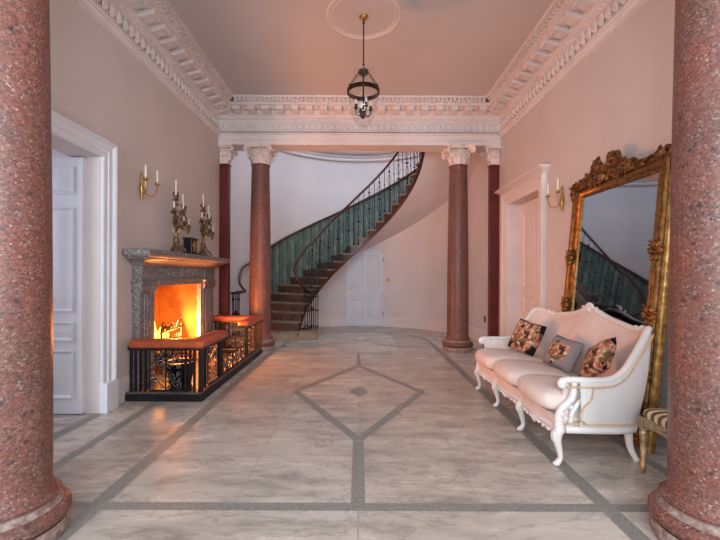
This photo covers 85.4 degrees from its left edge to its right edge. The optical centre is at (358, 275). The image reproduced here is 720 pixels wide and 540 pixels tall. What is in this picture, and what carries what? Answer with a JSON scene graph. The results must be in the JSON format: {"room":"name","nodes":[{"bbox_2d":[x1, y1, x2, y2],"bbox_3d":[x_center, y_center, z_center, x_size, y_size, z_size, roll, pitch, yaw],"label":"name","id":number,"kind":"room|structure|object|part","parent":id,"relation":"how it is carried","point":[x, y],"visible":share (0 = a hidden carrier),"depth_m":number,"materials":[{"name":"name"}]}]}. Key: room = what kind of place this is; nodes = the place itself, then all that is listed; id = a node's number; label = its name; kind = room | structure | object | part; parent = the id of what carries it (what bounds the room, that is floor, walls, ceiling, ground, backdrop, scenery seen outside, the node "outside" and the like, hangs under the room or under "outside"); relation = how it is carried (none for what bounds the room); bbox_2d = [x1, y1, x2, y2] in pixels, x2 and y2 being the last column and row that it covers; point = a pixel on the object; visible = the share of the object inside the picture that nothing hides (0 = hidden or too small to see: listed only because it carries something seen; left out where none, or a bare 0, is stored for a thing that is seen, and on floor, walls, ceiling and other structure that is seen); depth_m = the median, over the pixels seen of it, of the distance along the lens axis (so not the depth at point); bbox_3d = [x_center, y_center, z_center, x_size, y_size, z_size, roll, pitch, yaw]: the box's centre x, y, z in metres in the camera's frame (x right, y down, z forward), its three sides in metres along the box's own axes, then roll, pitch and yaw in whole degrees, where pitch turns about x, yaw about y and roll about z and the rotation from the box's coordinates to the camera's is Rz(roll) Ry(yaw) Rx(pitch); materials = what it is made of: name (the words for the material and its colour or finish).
{"room":"historic interior","nodes":[
{"label":"historic interior","id":0,"kind":"room"},
{"bbox_2d":[52,149,70,156],"bbox_3d":[-3.648,-0.366,3.050,1.900,3.300,3.300,0,0,0],"label":"wall","id":1,"kind":"structure","parent":0,"point":[55,153],"depth_m":4.20,"materials":[{"name":"white paint"}]},
{"bbox_2d":[50,0,219,412],"bbox_3d":[-2.557,-0.811,2.000,0.280,4.200,10.000,0,0,0],"label":"wall","id":2,"kind":"structure","parent":0,"point":[97,84],"depth_m":4.04,"materials":[{"name":"pink paint"}]},
{"bbox_2d":[52,157,85,413],"bbox_3d":[-2.970,0.092,3.591,0.820,2.370,0.117,0,0,0],"label":"door","id":3,"kind":"structure","parent":2,"relation":"in","point":[68,173],"depth_m":3.60,"materials":[{"name":"white paint"}]},
{"bbox_2d":[51,110,118,413],"bbox_3d":[-2.523,0.007,3.200,0.355,2.564,1.240,0,0,0],"label":"trim","id":4,"kind":"structure","parent":2,"relation":"attached to","point":[63,127],"depth_m":3.69,"materials":[{"name":"white paint"}]},
{"bbox_2d":[139,164,159,199],"bbox_3d":[-2.335,-1.014,4.300,0.162,0.368,0.304,0,0,0],"label":"wall sconce","id":5,"kind":"object","parent":2,"relation":"attached to","point":[141,186],"visible":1,"depth_m":4.29,"materials":[{"name":"gold metal"}]},
{"bbox_3d":[-2.331,-0.974,4.226,0.191,0.177,0.062,0,0,45],"label":"arm","id":6,"kind":"part","parent":5,"relation":"part of","materials":[{"name":"gold metal"}]},
{"bbox_3d":[-2.331,-0.974,4.374,0.062,0.177,0.191,0,0,45],"label":"arm","id":7,"kind":"part","parent":5,"relation":"part of","materials":[{"name":"gold metal"}]},
{"bbox_2d":[76,0,232,137],"bbox_3d":[-2.216,-2.625,4.380,0.385,0.570,4.566,0,0,0],"label":"trim","id":8,"kind":"structure","parent":2,"relation":"attached to","point":[152,32],"depth_m":4.59,"materials":[{"name":"white paint"}]},
{"bbox_2d":[119,345,214,403],"bbox_3d":[-2.410,1.165,1.840,0.030,0.250,9.680,0,0,0],"label":"baseboard","id":9,"kind":"structure","parent":2,"relation":"attached to","point":[124,381],"depth_m":3.97,"materials":[{"name":"white paint"}]},
{"bbox_2d":[219,95,500,132],"bbox_3d":[0.012,-2.663,6.458,4.847,0.475,0.366,0,0,0],"label":"trim","id":10,"kind":"structure","parent":2,"relation":"attached to","point":[250,113],"depth_m":6.58,"materials":[{"name":"white paint"}]},
{"bbox_2d":[230,151,487,331],"bbox_3d":[0.009,-2.000,8.620,5.240,6.600,3.240,0,0,0],"label":"wall","id":11,"kind":"structure","parent":0,"point":[304,191],"depth_m":9.38,"materials":[{"name":"white paint"}]},
{"bbox_2d":[282,151,418,161],"bbox_3d":[-0.653,-3.063,9.154,4.439,0.280,1.494,0,0,-24],"label":"trim","id":12,"kind":"structure","parent":11,"relation":"attached to","point":[344,156],"depth_m":9.91,"materials":[{"name":"white paint"}]},
{"bbox_2d":[230,316,487,340],"bbox_3d":[-0.005,1.175,8.509,4.840,0.250,3.018,0,0,0],"label":"baseboard","id":13,"kind":"structure","parent":11,"relation":"attached to","point":[475,333],"depth_m":9.63,"materials":[{"name":"white paint"}]},
{"bbox_2d":[218,132,500,151],"bbox_3d":[0.011,-2.567,6.845,4.840,0.665,0.430,0,0,0],"label":"trim","id":14,"kind":"structure","parent":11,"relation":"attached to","point":[282,141],"depth_m":6.67,"materials":[{"name":"white paint"}]},
{"bbox_2d":[346,248,383,326],"bbox_3d":[0.156,0.300,10.000,0.969,2.001,0.077,0,0,4],"label":"trim","id":15,"kind":"structure","parent":11,"relation":"attached to","point":[368,248],"depth_m":9.97,"materials":[{"name":"white paint"}]},
{"bbox_2d":[347,249,383,325],"bbox_3d":[0.162,0.310,9.987,0.933,1.958,0.096,0,0,3],"label":"door","id":16,"kind":"structure","parent":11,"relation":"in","point":[365,268],"depth_m":10.01,"materials":[{"name":"white paint"}]},
{"bbox_2d":[53,326,666,539],"bbox_3d":[-0.856,1.336,3.500,7.500,0.080,13.600,0,0,0],"label":"floor","id":17,"kind":"structure","parent":0,"point":[409,458],"depth_m":2.74,"materials":[{"name":"grey stone"}]},
{"bbox_2d":[0,0,72,539],"bbox_3d":[-1.720,-0.476,1.900,0.550,3.537,0.550,0,0,0],"label":"column","id":18,"kind":"structure","parent":17,"relation":"on","point":[35,504],"depth_m":1.82,"materials":[{"name":"red stone"}]},
{"bbox_2d":[122,248,239,389],"bbox_3d":[-2.292,0.506,5.202,1.140,1.568,2.465,0,0,0],"label":"fireplace","id":19,"kind":"object","parent":17,"relation":"on","point":[167,286],"depth_m":5.13,"materials":[{"name":"grey stone"}]},
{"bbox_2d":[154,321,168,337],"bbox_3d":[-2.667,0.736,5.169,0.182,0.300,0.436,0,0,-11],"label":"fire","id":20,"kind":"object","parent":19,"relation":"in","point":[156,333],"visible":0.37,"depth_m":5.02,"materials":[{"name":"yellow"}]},
{"bbox_3d":[-2.624,0.901,5.195,0.306,0.670,0.651,0,0,0],"label":"fire grate","id":21,"kind":"part","parent":19,"relation":"part of","materials":[{"name":"black metal"}]},
{"bbox_2d":[122,248,229,268],"bbox_3d":[-2.274,-0.194,5.202,0.290,0.168,2.465,0,0,0],"label":"mantel shelf","id":22,"kind":"object","parent":19,"relation":"attached to","point":[137,257],"depth_m":4.52,"materials":[{"name":"grey stone"}]},
{"bbox_2d":[167,353,192,386],"bbox_3d":[-2.025,1.057,4.420,0.324,0.365,0.320,0,0,0],"label":"coal scuttle","id":23,"kind":"object","parent":19,"relation":"on","point":[174,369],"visible":0.38,"depth_m":4.31,"materials":[{"name":"black metal"}]},
{"bbox_2d":[170,180,191,252],"bbox_3d":[-2.266,-0.738,4.920,0.217,0.920,0.473,0,0,-12],"label":"candelabrum","id":24,"kind":"object","parent":19,"relation":"on","point":[175,247],"visible":0.99,"depth_m":4.83,"materials":[{"name":"gold metal"}]},
{"bbox_2d":[173,185,177,198],"bbox_3d":[-2.245,-1.028,4.785,0.064,0.180,0.064,0,0,0],"label":"candle","id":25,"kind":"object","parent":24,"relation":"on","point":[174,193],"depth_m":4.78,"materials":[{"name":"beige wax"}]},
{"bbox_2d":[172,227,180,243],"bbox_3d":[-2.278,-0.498,4.860,0.100,0.220,0.100,0,0,22],"label":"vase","id":26,"kind":"object","parent":24,"relation":"on","point":[176,230],"depth_m":4.84,"materials":[{"name":"gold metal"}]},
{"bbox_2d":[182,237,197,254],"bbox_3d":[-2.273,-0.391,5.270,0.140,0.227,0.220,0,0,0],"label":"mantel clock","id":27,"kind":"object","parent":19,"relation":"on","point":[189,243],"visible":0.94,"depth_m":5.18,"materials":[{"name":"black stone"}]},
{"bbox_2d":[198,194,214,255],"bbox_3d":[-2.266,-0.738,5.761,0.217,0.920,0.473,0,0,-12],"label":"candelabrum","id":28,"kind":"object","parent":19,"relation":"on","point":[202,251],"visible":1,"depth_m":5.67,"materials":[{"name":"gold metal"}]},
{"bbox_2d":[200,234,206,247],"bbox_3d":[-2.278,-0.498,5.700,0.100,0.220,0.100,0,0,22],"label":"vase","id":29,"kind":"object","parent":28,"relation":"on","point":[202,236],"depth_m":5.68,"materials":[{"name":"gold metal"}]},
{"bbox_2d":[125,315,263,401],"bbox_3d":[-1.988,0.974,5.210,0.832,0.635,2.545,0,0,0],"label":"fireplace fender","id":30,"kind":"object","parent":17,"relation":"on","point":[202,344],"visible":1,"depth_m":4.04,"materials":[{"name":"black metal"}]},
{"bbox_3d":[-2.359,0.972,4.040,0.022,0.455,0.022,0,0,0],"label":"post","id":31,"kind":"part","parent":30,"relation":"part of","materials":[{"name":"black metal"}]},
{"bbox_3d":[-2.314,0.972,4.040,0.022,0.455,0.022,0,0,0],"label":"post","id":32,"kind":"part","parent":30,"relation":"part of","materials":[{"name":"black metal"}]},
{"bbox_3d":[-2.264,0.973,4.040,0.022,0.455,0.022,0,0,0],"label":"post","id":33,"kind":"part","parent":30,"relation":"part of","materials":[{"name":"black metal"}]},
{"bbox_3d":[-2.209,0.973,4.040,0.022,0.455,0.022,0,0,0],"label":"post","id":34,"kind":"part","parent":30,"relation":"part of","materials":[{"name":"black metal"}]},
{"bbox_3d":[-1.962,0.700,4.339,0.782,0.087,0.802,0,0,0],"label":"leather seat","id":35,"kind":"part","parent":30,"relation":"part of","materials":[{"name":"red leather"}]},
{"bbox_3d":[-1.794,0.975,4.040,0.022,0.455,0.022,0,0,0],"label":"post","id":36,"kind":"part","parent":30,"relation":"part of","materials":[{"name":"black metal"}]},
{"bbox_3d":[-1.749,0.975,4.040,0.022,0.455,0.022,0,0,0],"label":"post","id":37,"kind":"part","parent":30,"relation":"part of","materials":[{"name":"black metal"}]},
{"bbox_3d":[-2.009,1.208,5.235,0.783,0.017,2.466,0,0,0],"label":"rail","id":38,"kind":"part","parent":30,"relation":"part of","materials":[{"name":"metal"}]},
{"bbox_3d":[-1.704,0.975,4.040,0.022,0.455,0.022,0,0,0],"label":"post","id":39,"kind":"part","parent":30,"relation":"part of","materials":[{"name":"black metal"}]},
{"bbox_3d":[-1.634,0.975,4.040,0.044,0.455,0.044,0,0,0],"label":"post","id":40,"kind":"part","parent":30,"relation":"part of","materials":[{"name":"black metal"}]},
{"bbox_3d":[-1.654,0.975,4.200,0.022,0.455,0.022,0,0,0],"label":"post","id":41,"kind":"part","parent":30,"relation":"part of","materials":[{"name":"black metal"}]},
{"bbox_3d":[-1.654,0.975,4.630,0.028,0.455,0.028,0,0,0],"label":"post","id":42,"kind":"part","parent":30,"relation":"part of","materials":[{"name":"black metal"}]},
{"bbox_3d":[-1.654,0.975,4.690,0.028,0.455,0.028,0,0,0],"label":"post","id":43,"kind":"part","parent":30,"relation":"part of","materials":[{"name":"black metal"}]},
{"bbox_3d":[-1.987,0.700,6.061,0.832,0.087,0.842,0,0,0],"label":"leather seat","id":44,"kind":"part","parent":30,"relation":"part of","materials":[{"name":"red leather"}]},
{"bbox_3d":[-1.654,0.975,5.680,0.028,0.455,0.028,0,0,0],"label":"post","id":45,"kind":"part","parent":30,"relation":"part of","materials":[{"name":"black metal"}]},
{"bbox_3d":[-1.654,0.975,6.270,0.022,0.455,0.022,0,0,0],"label":"post","id":46,"kind":"part","parent":30,"relation":"part of","materials":[{"name":"black metal"}]},
{"bbox_3d":[-1.634,0.975,6.420,0.044,0.455,0.044,0,0,0],"label":"post","id":47,"kind":"part","parent":30,"relation":"part of","materials":[{"name":"black metal"}]},
{"bbox_2d":[218,144,238,347],"bbox_3d":[-2.282,-0.478,6.792,0.270,3.537,0.340,0,0,0],"label":"pilaster","id":48,"kind":"object","parent":17,"relation":"on","point":[226,150],"visible":0.95,"depth_m":6.74,"materials":[{"name":"red stone"}]},
{"bbox_2d":[242,143,277,351],"bbox_3d":[-1.733,-0.476,6.850,0.550,3.537,0.550,0,0,0],"label":"column","id":49,"kind":"structure","parent":17,"relation":"on","point":[260,156],"depth_m":6.70,"materials":[{"name":"red stone"}]},
{"bbox_2d":[230,152,483,345],"bbox_3d":[0.011,-1.450,8.305,4.830,5.500,3.469,0,0,0],"label":"staircase","id":50,"kind":"structure","parent":17,"relation":"on","point":[303,261],"depth_m":8.81,"materials":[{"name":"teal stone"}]},
{"bbox_3d":[0.035,-1.881,8.429,4.758,4.444,3.194,0,0,0],"label":"wall handrail","id":51,"kind":"part","parent":50,"relation":"part of","materials":[{"name":"brown wood"}]},
{"bbox_3d":[0.104,-1.855,8.194,2.632,4.396,1.351,0,0,15],"label":"handrail","id":52,"kind":"part","parent":50,"relation":"part of","materials":[{"name":"brown wood"}]},
{"bbox_2d":[53,331,666,539],"bbox_3d":[-0.036,1.297,4.065,4.900,0.003,10.129,0,0,0],"label":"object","id":53,"kind":"structure","parent":17,"relation":"in","point":[89,509],"depth_m":2.40,"materials":[{"name":"grey stone"}]},
{"bbox_2d":[235,343,551,539],"bbox_3d":[-0.006,1.299,4.100,4.600,0.001,7.400,0,0,0],"label":"trim","id":54,"kind":"structure","parent":17,"relation":"on","point":[358,343],"depth_m":2.72,"materials":[{"name":"stone"}]},
{"bbox_2d":[441,143,476,352],"bbox_3d":[1.737,-0.461,6.850,0.550,3.537,0.550,0,0,0],"label":"column","id":55,"kind":"structure","parent":17,"relation":"on","point":[457,340],"depth_m":6.70,"materials":[{"name":"red stone"}]},
{"bbox_2d":[480,145,500,347],"bbox_3d":[2.286,-0.459,6.792,0.270,3.537,0.340,0,0,0],"label":"pilaster","id":56,"kind":"object","parent":17,"relation":"on","point":[492,151],"visible":0.83,"depth_m":6.74,"materials":[{"name":"red stone"}]},
{"bbox_2d":[474,302,653,465],"bbox_3d":[1.717,0.778,3.570,0.887,1.074,1.888,0,0,0],"label":"sofa","id":57,"kind":"object","parent":17,"relation":"on","point":[609,402],"visible":0.98,"depth_m":2.92,"materials":[{"name":"white fabric"}]},
{"bbox_3d":[1.369,1.165,4.460,0.092,0.286,0.068,0,0,0],"label":"leg","id":58,"kind":"part","parent":57,"relation":"part of","materials":[{"name":"white paint"}]},
{"bbox_3d":[1.369,1.165,3.875,0.092,0.286,0.068,0,0,0],"label":"leg","id":59,"kind":"part","parent":57,"relation":"part of","materials":[{"name":"white paint"}]},
{"bbox_2d":[475,348,544,369],"bbox_3d":[1.622,0.904,4.147,0.698,0.217,0.578,0,0,0],"label":"seat cushion","id":60,"kind":"object","parent":57,"relation":"on","point":[485,357],"depth_m":4.05,"materials":[{"name":"white fabric"}]},
{"bbox_3d":[1.369,1.165,3.285,0.092,0.286,0.068,0,0,0],"label":"leg","id":61,"kind":"part","parent":57,"relation":"part of","materials":[{"name":"white paint"}]},
{"bbox_2d":[508,319,546,356],"bbox_3d":[1.782,0.653,4.150,0.198,0.357,0.390,0,0,-23],"label":"cushion","id":62,"kind":"object","parent":57,"relation":"on","point":[526,337],"visible":1,"depth_m":4.08,"materials":[{"name":"multicoloured fabric"}]},
{"bbox_2d":[493,359,579,385],"bbox_3d":[1.622,0.904,3.570,0.698,0.217,0.578,0,0,0],"label":"seat cushion","id":63,"kind":"object","parent":57,"relation":"on","point":[507,371],"depth_m":3.45,"materials":[{"name":"white fabric"}]},
{"bbox_2d":[517,374,580,409],"bbox_3d":[1.622,0.904,2.993,0.698,0.217,0.578,0,0,0],"label":"seat cushion","id":64,"kind":"object","parent":57,"relation":"on","point":[538,391],"depth_m":2.87,"materials":[{"name":"white fabric"}]},
{"bbox_3d":[1.369,1.165,2.680,0.092,0.286,0.068,0,0,0],"label":"leg","id":65,"kind":"part","parent":57,"relation":"part of","materials":[{"name":"white paint"}]},
{"bbox_2d":[543,335,583,373],"bbox_3d":[1.822,0.696,3.490,0.186,0.293,0.354,0,0,-14],"label":"cushion","id":66,"kind":"object","parent":57,"relation":"on","point":[563,353],"visible":1,"depth_m":3.41,"materials":[{"name":"grey fabric"}]},
{"bbox_2d":[580,337,616,376],"bbox_3d":[1.807,0.633,2.950,0.216,0.358,0.371,0,0,-8],"label":"cushion","id":67,"kind":"object","parent":57,"relation":"on","point":[598,359],"visible":0.97,"depth_m":2.87,"materials":[{"name":"multicoloured fabric"}]},
{"bbox_3d":[1.823,0.685,3.570,0.644,0.745,1.883,0,0,0],"label":"panel","id":68,"kind":"part","parent":57,"relation":"part of","materials":[{"name":"white fabric"}]},
{"bbox_3d":[1.925,1.181,2.758,0.108,0.270,0.059,0,0,31],"label":"leg","id":69,"kind":"part","parent":57,"relation":"part of","materials":[{"name":"white paint"}]},
{"bbox_2d":[561,143,670,453],"bbox_3d":[2.233,0.084,3.560,0.290,2.456,1.401,0,0,0],"label":"mirror","id":70,"kind":"object","parent":17,"relation":"on","point":[617,256],"visible":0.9,"depth_m":3.31,"materials":[{"name":"gold glass"}]},
{"bbox_3d":[2.259,0.170,3.545,0.202,1.994,1.080,0,0,0],"label":"pane","id":71,"kind":"part","parent":70,"relation":"part of","materials":[{"name":"silver metal"}]},
{"bbox_2d":[637,408,667,472],"bbox_3d":[2.078,1.091,2.416,0.427,0.437,0.404,0,0,0],"label":"stool","id":72,"kind":"object","parent":17,"relation":"on","point":[654,419],"visible":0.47,"depth_m":2.54,"materials":[{"name":"fabric"}]},
{"bbox_3d":[1.890,1.121,2.592,0.052,0.375,0.052,0,0,0],"label":"leg","id":73,"kind":"part","parent":72,"relation":"part of","materials":[{"name":"gold metal"}]},
{"bbox_3d":[2.077,0.964,2.416,0.418,0.060,0.392,0,0,0],"label":"seat rail","id":74,"kind":"part","parent":72,"relation":"part of","materials":[{"name":"gold metal"}]},
{"bbox_3d":[2.079,0.914,2.416,0.415,0.084,0.392,0,0,0],"label":"seat","id":75,"kind":"part","parent":72,"relation":"part of","materials":[{"name":"fabric"}]},
{"bbox_2d":[647,0,719,539],"bbox_3d":[1.737,-0.461,1.890,0.550,3.537,0.550,0,0,0],"label":"column","id":76,"kind":"structure","parent":17,"relation":"on","point":[685,505],"depth_m":1.82,"materials":[{"name":"red stone"}]},
{"bbox_2d":[168,0,553,95],"bbox_3d":[0.023,-2.950,1.850,5.420,0.100,10.300,0,0,0],"label":"ceiling","id":77,"kind":"structure","parent":0,"point":[257,47],"depth_m":4.85,"materials":[{"name":"paint"}]},
{"bbox_2d":[347,14,379,118],"bbox_3d":[0.050,-2.262,4.370,0.370,1.275,0.368,0,0,0],"label":"hanging lantern","id":78,"kind":"object","parent":77,"relation":"hanging from","point":[363,71],"visible":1,"depth_m":4.35,"materials":[{"name":"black metal"}]},
{"bbox_3d":[-0.007,-1.844,4.347,0.104,0.132,0.046,0,0,-15],"label":"arm","id":79,"kind":"part","parent":78,"relation":"part of","materials":[{"name":"brown metal"}]},
{"bbox_3d":[0.049,-2.005,4.370,0.060,0.510,0.060,0,0,0],"label":"stem","id":80,"kind":"part","parent":78,"relation":"part of","materials":[{"name":"brown metal"}]},
{"bbox_3d":[0.051,-2.582,4.370,0.024,0.565,0.024,0,0,-23],"label":"rod","id":81,"kind":"part","parent":78,"relation":"part of","materials":[{"name":"brown metal"}]},
{"bbox_2d":[326,0,401,39],"bbox_3d":[0.053,-2.900,4.370,0.844,0.028,0.844,0,0,0],"label":"trim","id":82,"kind":"structure","parent":77,"relation":"attached to","point":[332,2],"depth_m":4.48,"materials":[{"name":"white paint"}]},
{"bbox_2d":[499,0,674,407],"bbox_3d":[2.574,-0.789,2.000,0.300,4.200,10.000,0,0,0],"label":"wall","id":83,"kind":"structure","parent":0,"point":[620,97],"depth_m":4.00,"materials":[{"name":"pink paint"}]},
{"bbox_2d":[495,164,549,335],"bbox_3d":[2.505,-0.059,5.780,0.430,2.740,1.660,0,0,0],"label":"trim","id":84,"kind":"structure","parent":83,"relation":"attached to","point":[535,179],"depth_m":6.33,"materials":[{"name":"white paint"}]},
{"bbox_2d":[520,197,537,318],"bbox_3d":[2.605,0.076,5.770,0.129,2.450,1.120,0,0,0],"label":"door","id":85,"kind":"structure","parent":83,"relation":"in","point":[529,210],"depth_m":6.00,"materials":[{"name":"white paint"}]},
{"bbox_2d":[545,179,563,210],"bbox_3d":[2.343,-0.944,4.620,0.162,0.368,0.304,0,0,0],"label":"wall sconce","id":86,"kind":"object","parent":83,"relation":"attached to","point":[561,203],"visible":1,"depth_m":4.61,"materials":[{"name":"gold metal"}]},
{"bbox_3d":[2.340,-0.903,4.694,0.191,0.177,0.062,0,0,45],"label":"arm","id":87,"kind":"part","parent":86,"relation":"part of","materials":[{"name":"gold metal"}]},
{"bbox_3d":[2.340,-0.903,4.546,0.062,0.177,0.191,0,0,45],"label":"arm","id":88,"kind":"part","parent":86,"relation":"part of","materials":[{"name":"gold metal"}]},
{"bbox_2d":[486,0,646,138],"bbox_3d":[2.239,-2.605,4.380,0.385,0.570,4.566,0,0,0],"label":"trim","id":89,"kind":"structure","parent":83,"relation":"attached to","point":[568,32],"depth_m":4.56,"materials":[{"name":"white paint"}]},
{"bbox_2d":[656,407,666,444],"bbox_3d":[2.400,1.185,1.840,0.030,0.250,9.680,0,0,0],"label":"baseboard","id":90,"kind":"structure","parent":83,"relation":"attached to","point":[659,437],"depth_m":3.07,"materials":[{"name":"white paint"}]}
]}

